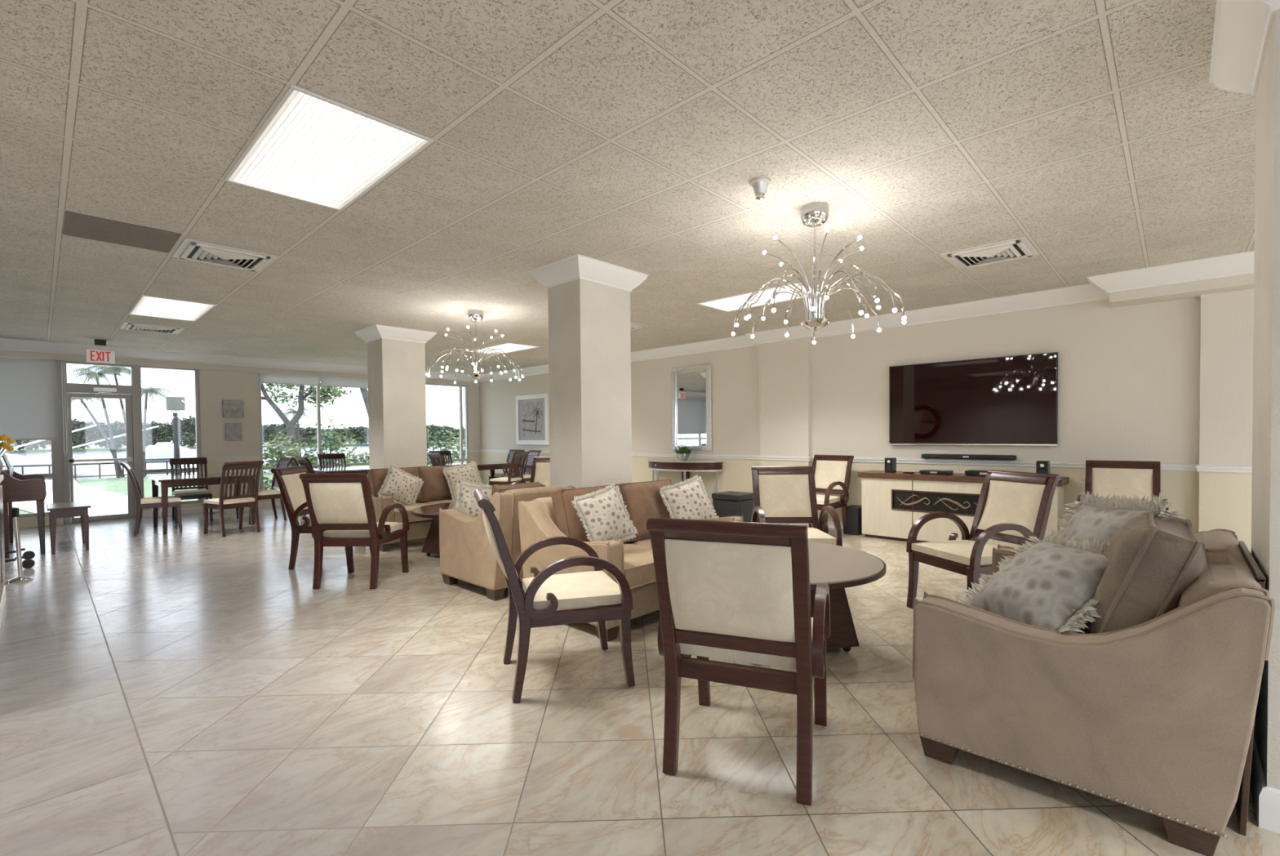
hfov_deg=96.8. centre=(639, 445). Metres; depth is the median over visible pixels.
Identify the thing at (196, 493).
dining chair
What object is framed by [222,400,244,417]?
canvas
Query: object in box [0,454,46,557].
piano
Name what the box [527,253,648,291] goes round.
trim
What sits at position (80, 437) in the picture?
tree
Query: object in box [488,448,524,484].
dining chair
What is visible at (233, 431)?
canvas
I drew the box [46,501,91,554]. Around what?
piano bench
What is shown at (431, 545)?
coffee table
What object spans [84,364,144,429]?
palm tree
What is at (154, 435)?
tree
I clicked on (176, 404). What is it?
lamp post
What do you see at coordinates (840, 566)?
coffee table
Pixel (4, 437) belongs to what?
flower vase
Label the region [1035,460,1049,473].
speaker
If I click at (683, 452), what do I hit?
potted plant
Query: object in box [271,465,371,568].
armchair
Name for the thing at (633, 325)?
ceiling vent
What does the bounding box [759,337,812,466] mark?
column
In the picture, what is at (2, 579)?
base cabinet
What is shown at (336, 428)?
tree
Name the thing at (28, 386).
roller blind
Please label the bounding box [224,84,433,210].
recessed light
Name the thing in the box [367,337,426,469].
column
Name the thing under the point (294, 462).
dining chair
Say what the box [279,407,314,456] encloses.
palm tree
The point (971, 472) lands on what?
box
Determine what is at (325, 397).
tree
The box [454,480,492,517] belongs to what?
throw pillow
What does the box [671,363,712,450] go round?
wall mirror
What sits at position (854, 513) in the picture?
subwoofer
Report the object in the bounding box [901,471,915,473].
dish
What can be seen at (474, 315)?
chandelier
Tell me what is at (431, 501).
seat cushion
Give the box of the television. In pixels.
[888,351,1057,445]
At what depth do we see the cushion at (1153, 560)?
1.91 m
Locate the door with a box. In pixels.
[60,360,142,524]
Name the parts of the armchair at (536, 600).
rail, backrest, post, post, armrest, seat, seat frame, armrest, leg, leg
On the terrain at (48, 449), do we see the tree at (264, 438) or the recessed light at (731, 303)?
the tree at (264, 438)
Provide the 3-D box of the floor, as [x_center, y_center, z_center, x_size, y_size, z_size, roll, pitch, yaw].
[-1.162,1.254,4.016,17.190,0.100,10.590,0,1,43]
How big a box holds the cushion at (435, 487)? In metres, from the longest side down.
0.575 x 0.440 x 0.248 m
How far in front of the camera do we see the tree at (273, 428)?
124.76 m
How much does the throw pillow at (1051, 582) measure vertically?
0.398 m
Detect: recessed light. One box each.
[128,294,217,321]
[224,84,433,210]
[470,342,539,353]
[696,282,824,311]
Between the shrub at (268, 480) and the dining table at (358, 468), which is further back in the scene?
the shrub at (268, 480)
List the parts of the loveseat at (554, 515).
arm, arm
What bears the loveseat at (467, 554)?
on the floor
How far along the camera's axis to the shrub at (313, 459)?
22.73 m
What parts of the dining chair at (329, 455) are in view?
post, rail, post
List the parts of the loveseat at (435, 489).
arm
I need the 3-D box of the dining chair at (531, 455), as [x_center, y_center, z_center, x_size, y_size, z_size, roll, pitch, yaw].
[-2.391,0.590,11.616,0.615,0.968,0.501,-1,1,-39]
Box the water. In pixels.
[0,440,465,479]
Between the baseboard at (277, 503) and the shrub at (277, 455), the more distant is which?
the shrub at (277, 455)
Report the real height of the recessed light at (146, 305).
0.008 m
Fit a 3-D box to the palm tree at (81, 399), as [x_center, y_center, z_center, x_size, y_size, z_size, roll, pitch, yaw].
[-18.991,-0.295,19.592,1.588,3.036,1.896,0,1,43]
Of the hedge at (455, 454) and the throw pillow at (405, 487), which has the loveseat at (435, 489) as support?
the throw pillow at (405, 487)
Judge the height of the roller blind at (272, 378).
0.186 m
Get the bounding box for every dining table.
[148,471,256,533]
[313,466,369,474]
[440,461,520,484]
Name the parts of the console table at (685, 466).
leg, leg, leg, drawer, post, leg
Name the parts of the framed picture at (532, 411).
moulding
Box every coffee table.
[411,502,456,555]
[808,541,886,651]
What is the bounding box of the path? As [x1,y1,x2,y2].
[12,479,128,517]
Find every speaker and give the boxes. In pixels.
[884,457,896,472]
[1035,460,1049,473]
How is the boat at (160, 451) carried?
on the water
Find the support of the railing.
on the lawn at (117, 485)
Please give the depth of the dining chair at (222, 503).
7.50 m
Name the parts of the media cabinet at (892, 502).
door, slot frame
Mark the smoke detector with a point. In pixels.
(759, 184)
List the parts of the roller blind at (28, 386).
pull chain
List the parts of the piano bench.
leg, leg, seat, leg, leg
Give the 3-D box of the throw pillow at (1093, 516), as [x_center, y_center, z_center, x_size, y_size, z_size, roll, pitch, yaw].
[1.941,0.434,2.402,0.296,0.504,0.533,-1,1,-3]
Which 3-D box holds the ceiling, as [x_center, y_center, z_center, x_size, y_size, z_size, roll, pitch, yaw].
[-1.219,-1.555,3.990,17.270,0.100,10.590,0,1,43]
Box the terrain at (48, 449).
[1,440,459,453]
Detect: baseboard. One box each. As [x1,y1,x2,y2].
[142,500,284,517]
[482,483,843,528]
[1249,736,1279,833]
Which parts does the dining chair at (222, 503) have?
leg, post, seat, seat frame, rail, leg, rail, post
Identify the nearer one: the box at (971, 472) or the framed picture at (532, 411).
the box at (971, 472)
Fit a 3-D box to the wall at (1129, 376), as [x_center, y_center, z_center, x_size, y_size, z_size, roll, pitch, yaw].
[2.395,-0.258,7.864,17.320,2.709,0.150,0,1,43]
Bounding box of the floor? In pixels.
[0,506,1279,855]
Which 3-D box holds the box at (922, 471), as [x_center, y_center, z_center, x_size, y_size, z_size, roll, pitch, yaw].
[3.367,0.305,6.458,0.300,0.042,0.202,0,1,43]
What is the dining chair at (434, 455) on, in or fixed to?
on the floor
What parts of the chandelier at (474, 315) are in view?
arm, arm, arm, arm, arm, arm, arm, arm, arm, arm, arm, arm, stem, arm, arm, arm, arm, arm, arm, arm, arm, arm, arm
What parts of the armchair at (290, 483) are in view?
post, rail, backrest, armrest, rail, seat frame, seat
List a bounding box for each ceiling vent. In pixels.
[120,321,184,333]
[172,238,278,271]
[630,321,649,329]
[940,235,1039,268]
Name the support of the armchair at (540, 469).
on the floor
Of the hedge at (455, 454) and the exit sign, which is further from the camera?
the hedge at (455, 454)
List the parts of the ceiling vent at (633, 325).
frame, panel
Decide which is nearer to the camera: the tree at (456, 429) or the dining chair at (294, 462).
the dining chair at (294, 462)
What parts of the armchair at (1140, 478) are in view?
armrest, post, backrest, rail, post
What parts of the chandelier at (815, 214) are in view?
arm, arm, arm, arm, arm, arm, arm, arm, arm, arm, arm, arm, arm, arm, stem, arm, arm, arm, arm, arm, arm, arm, arm, arm, arm, arm, arm, arm, arm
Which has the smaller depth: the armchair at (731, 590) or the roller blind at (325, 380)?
the armchair at (731, 590)
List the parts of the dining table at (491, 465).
leg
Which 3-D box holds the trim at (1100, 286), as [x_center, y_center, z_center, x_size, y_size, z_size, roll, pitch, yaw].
[-1.205,-1.429,3.912,17.140,0.149,10.490,0,1,43]
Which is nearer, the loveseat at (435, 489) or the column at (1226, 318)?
the column at (1226, 318)
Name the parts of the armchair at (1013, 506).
leg, armrest, seat frame, seat, leg, post, rail, armrest, backrest, rail, post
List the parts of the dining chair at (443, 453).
rail, post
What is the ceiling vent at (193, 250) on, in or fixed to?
in the ceiling
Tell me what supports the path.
on the ground at (75, 480)
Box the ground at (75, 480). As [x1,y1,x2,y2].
[12,480,81,512]
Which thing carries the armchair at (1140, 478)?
on the floor
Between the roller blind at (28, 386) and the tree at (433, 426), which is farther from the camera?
the tree at (433, 426)
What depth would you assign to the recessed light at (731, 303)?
6.09 m
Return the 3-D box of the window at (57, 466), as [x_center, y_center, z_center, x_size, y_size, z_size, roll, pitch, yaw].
[-9.900,-0.009,7.323,0.070,2.470,3.450,0,1,43]
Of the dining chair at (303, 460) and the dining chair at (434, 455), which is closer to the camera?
the dining chair at (303, 460)
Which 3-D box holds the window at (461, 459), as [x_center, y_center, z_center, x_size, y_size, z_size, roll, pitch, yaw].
[-5.534,-0.234,11.943,0.070,2.280,4.230,0,1,43]
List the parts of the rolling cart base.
arm, arm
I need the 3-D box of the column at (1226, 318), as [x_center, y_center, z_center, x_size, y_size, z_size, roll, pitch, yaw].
[6.845,-0.219,3.496,4.850,2.709,0.110,0,1,43]
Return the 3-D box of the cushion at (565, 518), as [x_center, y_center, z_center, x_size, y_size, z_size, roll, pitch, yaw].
[-0.347,0.532,4.181,0.249,0.440,0.590,-21,-13,42]
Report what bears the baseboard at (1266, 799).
attached to the column at (1265, 486)
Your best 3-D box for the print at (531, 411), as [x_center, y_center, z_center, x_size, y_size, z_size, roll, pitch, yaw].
[-2.311,-0.549,12.156,0.720,0.740,0.002,0,1,43]
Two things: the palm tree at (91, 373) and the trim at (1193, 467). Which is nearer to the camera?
the trim at (1193, 467)
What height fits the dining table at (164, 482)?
0.730 m
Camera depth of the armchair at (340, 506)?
4.74 m
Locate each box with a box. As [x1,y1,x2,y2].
[919,469,953,475]
[964,469,1006,475]
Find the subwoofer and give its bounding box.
[844,504,862,535]
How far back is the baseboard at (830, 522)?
7.62 m
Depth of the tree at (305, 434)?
130.33 m
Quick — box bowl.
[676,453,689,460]
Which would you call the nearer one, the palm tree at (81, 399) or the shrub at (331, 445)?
the palm tree at (81, 399)
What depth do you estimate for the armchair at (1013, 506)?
3.92 m
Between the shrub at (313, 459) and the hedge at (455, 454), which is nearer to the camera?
the hedge at (455, 454)
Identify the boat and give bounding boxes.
[0,424,159,477]
[118,441,196,461]
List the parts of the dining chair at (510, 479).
seat, seat frame, post, rail, rail, post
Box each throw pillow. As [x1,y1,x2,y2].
[377,464,423,505]
[441,461,482,500]
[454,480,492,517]
[571,482,638,541]
[659,474,719,519]
[955,528,1109,632]
[1057,490,1182,544]
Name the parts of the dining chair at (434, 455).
rail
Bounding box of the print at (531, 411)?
[521,401,542,436]
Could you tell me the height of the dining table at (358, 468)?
0.730 m
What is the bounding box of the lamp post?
[165,396,185,475]
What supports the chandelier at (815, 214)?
hanging from the ceiling
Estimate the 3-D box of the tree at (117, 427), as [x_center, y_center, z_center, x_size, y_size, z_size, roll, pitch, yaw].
[-96.814,-2.025,105.029,7.618,5.483,3.969,-1,1,-30]
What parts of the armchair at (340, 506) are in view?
post, rail, backrest, rail, leg, seat frame, seat, post, armrest, leg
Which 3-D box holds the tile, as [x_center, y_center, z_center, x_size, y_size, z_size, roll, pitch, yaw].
[-3.627,-1.484,3.981,0.580,0.014,0.570,0,1,43]
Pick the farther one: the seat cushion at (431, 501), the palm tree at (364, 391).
the palm tree at (364, 391)
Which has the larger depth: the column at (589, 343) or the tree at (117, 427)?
the tree at (117, 427)
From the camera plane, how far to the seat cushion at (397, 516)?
6.52 m
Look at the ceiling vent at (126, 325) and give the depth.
7.29 m
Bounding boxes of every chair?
[120,461,182,535]
[168,457,213,523]
[203,460,264,537]
[240,456,293,524]
[284,455,298,466]
[294,456,315,515]
[316,453,346,468]
[426,452,445,466]
[428,450,452,463]
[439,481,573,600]
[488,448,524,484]
[489,451,529,485]
[504,449,541,482]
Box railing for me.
[2,460,196,479]
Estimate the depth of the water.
69.68 m
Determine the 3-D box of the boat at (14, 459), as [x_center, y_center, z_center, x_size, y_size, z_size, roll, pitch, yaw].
[-31.945,0.387,30.400,2.240,3.152,9.714,0,1,39]
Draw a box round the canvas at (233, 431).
[225,422,242,439]
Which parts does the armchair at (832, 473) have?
post, leg, seat, rail, seat frame, backrest, rail, armrest, post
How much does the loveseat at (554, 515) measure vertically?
0.890 m
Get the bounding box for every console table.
[647,458,724,505]
[1235,540,1265,835]
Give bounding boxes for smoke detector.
[749,176,771,199]
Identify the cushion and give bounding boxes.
[368,466,422,502]
[394,502,432,522]
[418,464,460,502]
[421,498,457,504]
[493,482,544,493]
[551,484,631,541]
[622,479,672,539]
[623,542,655,586]
[624,537,651,546]
[1078,514,1208,633]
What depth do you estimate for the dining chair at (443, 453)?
12.03 m
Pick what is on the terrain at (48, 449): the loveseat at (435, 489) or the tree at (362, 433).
the tree at (362, 433)
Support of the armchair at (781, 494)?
on the floor
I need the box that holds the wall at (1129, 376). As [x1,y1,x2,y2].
[479,297,1200,533]
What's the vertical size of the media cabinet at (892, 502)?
0.787 m
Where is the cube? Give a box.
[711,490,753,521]
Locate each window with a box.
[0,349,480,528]
[18,360,65,524]
[138,364,202,503]
[257,372,468,489]
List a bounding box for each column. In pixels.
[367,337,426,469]
[547,279,631,488]
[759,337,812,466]
[1198,288,1253,553]
[1251,9,1279,789]
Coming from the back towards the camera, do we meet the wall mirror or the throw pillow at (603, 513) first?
the wall mirror
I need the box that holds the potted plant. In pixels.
[673,444,691,460]
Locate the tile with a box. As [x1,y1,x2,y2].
[62,210,181,252]
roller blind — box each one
[0,356,66,455]
[260,372,318,385]
[320,376,368,388]
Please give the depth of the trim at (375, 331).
7.58 m
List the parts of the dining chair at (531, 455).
seat, seat frame, post, rail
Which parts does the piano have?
leg, leg, leg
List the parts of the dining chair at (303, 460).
rail, post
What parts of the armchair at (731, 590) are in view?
armrest, post, leg, rail, backrest, rail, seat, seat frame, post, leg, armrest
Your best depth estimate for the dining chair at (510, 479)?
10.71 m
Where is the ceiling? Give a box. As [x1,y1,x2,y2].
[0,0,1256,373]
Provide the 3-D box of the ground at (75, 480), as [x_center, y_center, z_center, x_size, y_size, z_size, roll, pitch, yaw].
[-17.530,1.485,16.602,23.730,0.480,120.000,0,1,43]
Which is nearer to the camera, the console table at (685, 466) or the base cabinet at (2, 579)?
the base cabinet at (2, 579)
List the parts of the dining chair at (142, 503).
rail, post, post, seat frame, seat, leg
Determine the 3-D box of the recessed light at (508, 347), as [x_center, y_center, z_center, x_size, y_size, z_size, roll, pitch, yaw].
[-2.273,-1.593,9.409,1.218,0.008,0.608,0,1,43]
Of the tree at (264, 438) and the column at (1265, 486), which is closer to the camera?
the column at (1265, 486)
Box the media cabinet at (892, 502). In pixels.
[857,470,1068,547]
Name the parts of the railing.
post, rail, post, rail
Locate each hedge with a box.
[303,451,368,463]
[426,424,465,466]
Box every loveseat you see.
[364,464,460,551]
[518,478,743,641]
[912,511,1275,855]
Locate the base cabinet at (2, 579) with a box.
[0,474,5,626]
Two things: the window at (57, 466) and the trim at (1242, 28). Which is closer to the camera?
the trim at (1242, 28)
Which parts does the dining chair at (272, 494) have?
leg, seat frame, seat, post, rail, post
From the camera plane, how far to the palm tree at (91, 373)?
20.02 m
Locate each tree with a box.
[6,440,51,449]
[48,417,96,448]
[66,367,127,477]
[71,396,124,476]
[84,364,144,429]
[88,419,142,448]
[120,386,176,477]
[142,420,173,446]
[167,414,195,446]
[261,378,351,463]
[262,423,269,444]
[264,422,305,444]
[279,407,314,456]
[299,426,324,444]
[320,426,351,444]
[346,425,368,443]
[360,387,368,415]
[426,423,445,442]
[440,425,456,442]
[454,428,465,440]
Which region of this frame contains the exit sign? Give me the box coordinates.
[85,338,115,363]
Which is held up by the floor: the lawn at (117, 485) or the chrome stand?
the chrome stand
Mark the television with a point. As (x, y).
(1006, 400)
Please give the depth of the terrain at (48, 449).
108.71 m
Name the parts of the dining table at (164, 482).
leg, leg, leg, leg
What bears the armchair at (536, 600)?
on the floor
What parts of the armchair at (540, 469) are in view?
post, rail, backrest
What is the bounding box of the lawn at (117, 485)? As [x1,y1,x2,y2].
[18,456,465,513]
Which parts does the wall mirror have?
moulding, glass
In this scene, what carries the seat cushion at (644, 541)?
on the loveseat at (554, 515)
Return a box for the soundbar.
[921,453,1016,459]
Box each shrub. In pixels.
[262,431,304,473]
[262,476,271,489]
[288,454,335,468]
[302,418,358,467]
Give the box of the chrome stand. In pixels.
[8,507,33,582]
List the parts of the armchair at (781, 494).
post, armrest, rail, backrest, rail, post, seat, armrest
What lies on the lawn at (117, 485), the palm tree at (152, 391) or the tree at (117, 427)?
the palm tree at (152, 391)
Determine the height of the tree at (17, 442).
7.028 m
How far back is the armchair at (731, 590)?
1.97 m
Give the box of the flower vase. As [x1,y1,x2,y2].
[0,434,14,474]
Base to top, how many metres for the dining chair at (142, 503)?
0.968 m
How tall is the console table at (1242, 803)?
0.815 m
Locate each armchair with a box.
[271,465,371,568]
[299,472,408,588]
[473,488,635,702]
[511,456,550,485]
[646,516,830,804]
[751,465,842,546]
[808,454,853,532]
[906,469,1060,608]
[1076,459,1168,509]
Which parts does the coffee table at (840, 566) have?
panel, panel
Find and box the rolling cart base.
[4,547,35,568]
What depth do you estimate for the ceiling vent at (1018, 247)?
4.56 m
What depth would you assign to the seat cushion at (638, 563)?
3.70 m
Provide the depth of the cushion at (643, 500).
4.45 m
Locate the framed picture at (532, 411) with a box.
[515,392,550,444]
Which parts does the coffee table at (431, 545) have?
panel, panel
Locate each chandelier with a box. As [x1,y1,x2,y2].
[426,309,524,382]
[731,201,906,343]
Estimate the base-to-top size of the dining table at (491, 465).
0.730 m
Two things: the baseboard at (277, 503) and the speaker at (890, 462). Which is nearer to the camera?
the speaker at (890, 462)
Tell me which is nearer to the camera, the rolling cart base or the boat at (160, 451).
the rolling cart base
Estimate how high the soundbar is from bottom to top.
0.050 m
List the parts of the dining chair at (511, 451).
seat, post, rail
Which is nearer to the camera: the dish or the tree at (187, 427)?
the dish
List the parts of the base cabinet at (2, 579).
door panel, door panel, board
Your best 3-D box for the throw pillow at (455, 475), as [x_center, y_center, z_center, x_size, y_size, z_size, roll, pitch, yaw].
[-2.285,0.467,7.400,0.539,0.517,0.198,-2,1,-41]
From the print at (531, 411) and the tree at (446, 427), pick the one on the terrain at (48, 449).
the tree at (446, 427)
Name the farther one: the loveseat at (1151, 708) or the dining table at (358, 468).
the dining table at (358, 468)
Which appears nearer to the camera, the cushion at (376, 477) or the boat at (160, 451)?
the cushion at (376, 477)
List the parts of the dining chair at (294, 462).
rail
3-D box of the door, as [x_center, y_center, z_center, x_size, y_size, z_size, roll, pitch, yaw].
[-8.360,-0.053,8.846,0.216,2.470,0.880,0,1,43]
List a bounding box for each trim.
[0,250,1254,382]
[354,324,436,342]
[468,448,1252,472]
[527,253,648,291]
[1208,0,1279,96]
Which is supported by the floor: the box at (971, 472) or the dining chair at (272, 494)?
the dining chair at (272, 494)
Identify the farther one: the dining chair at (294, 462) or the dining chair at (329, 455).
the dining chair at (329, 455)
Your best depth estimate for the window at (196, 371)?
9.64 m
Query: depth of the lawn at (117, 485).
17.59 m
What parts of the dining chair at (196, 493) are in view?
post, leg, rail, rail, seat frame, seat, post, leg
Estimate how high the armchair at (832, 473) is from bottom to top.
0.980 m
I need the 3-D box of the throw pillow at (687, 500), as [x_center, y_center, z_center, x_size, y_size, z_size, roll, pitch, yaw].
[0.400,0.486,4.591,0.504,0.494,0.197,-1,1,-32]
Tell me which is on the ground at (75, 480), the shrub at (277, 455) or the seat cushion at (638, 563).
the shrub at (277, 455)
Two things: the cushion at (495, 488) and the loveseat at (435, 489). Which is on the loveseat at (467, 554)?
the cushion at (495, 488)

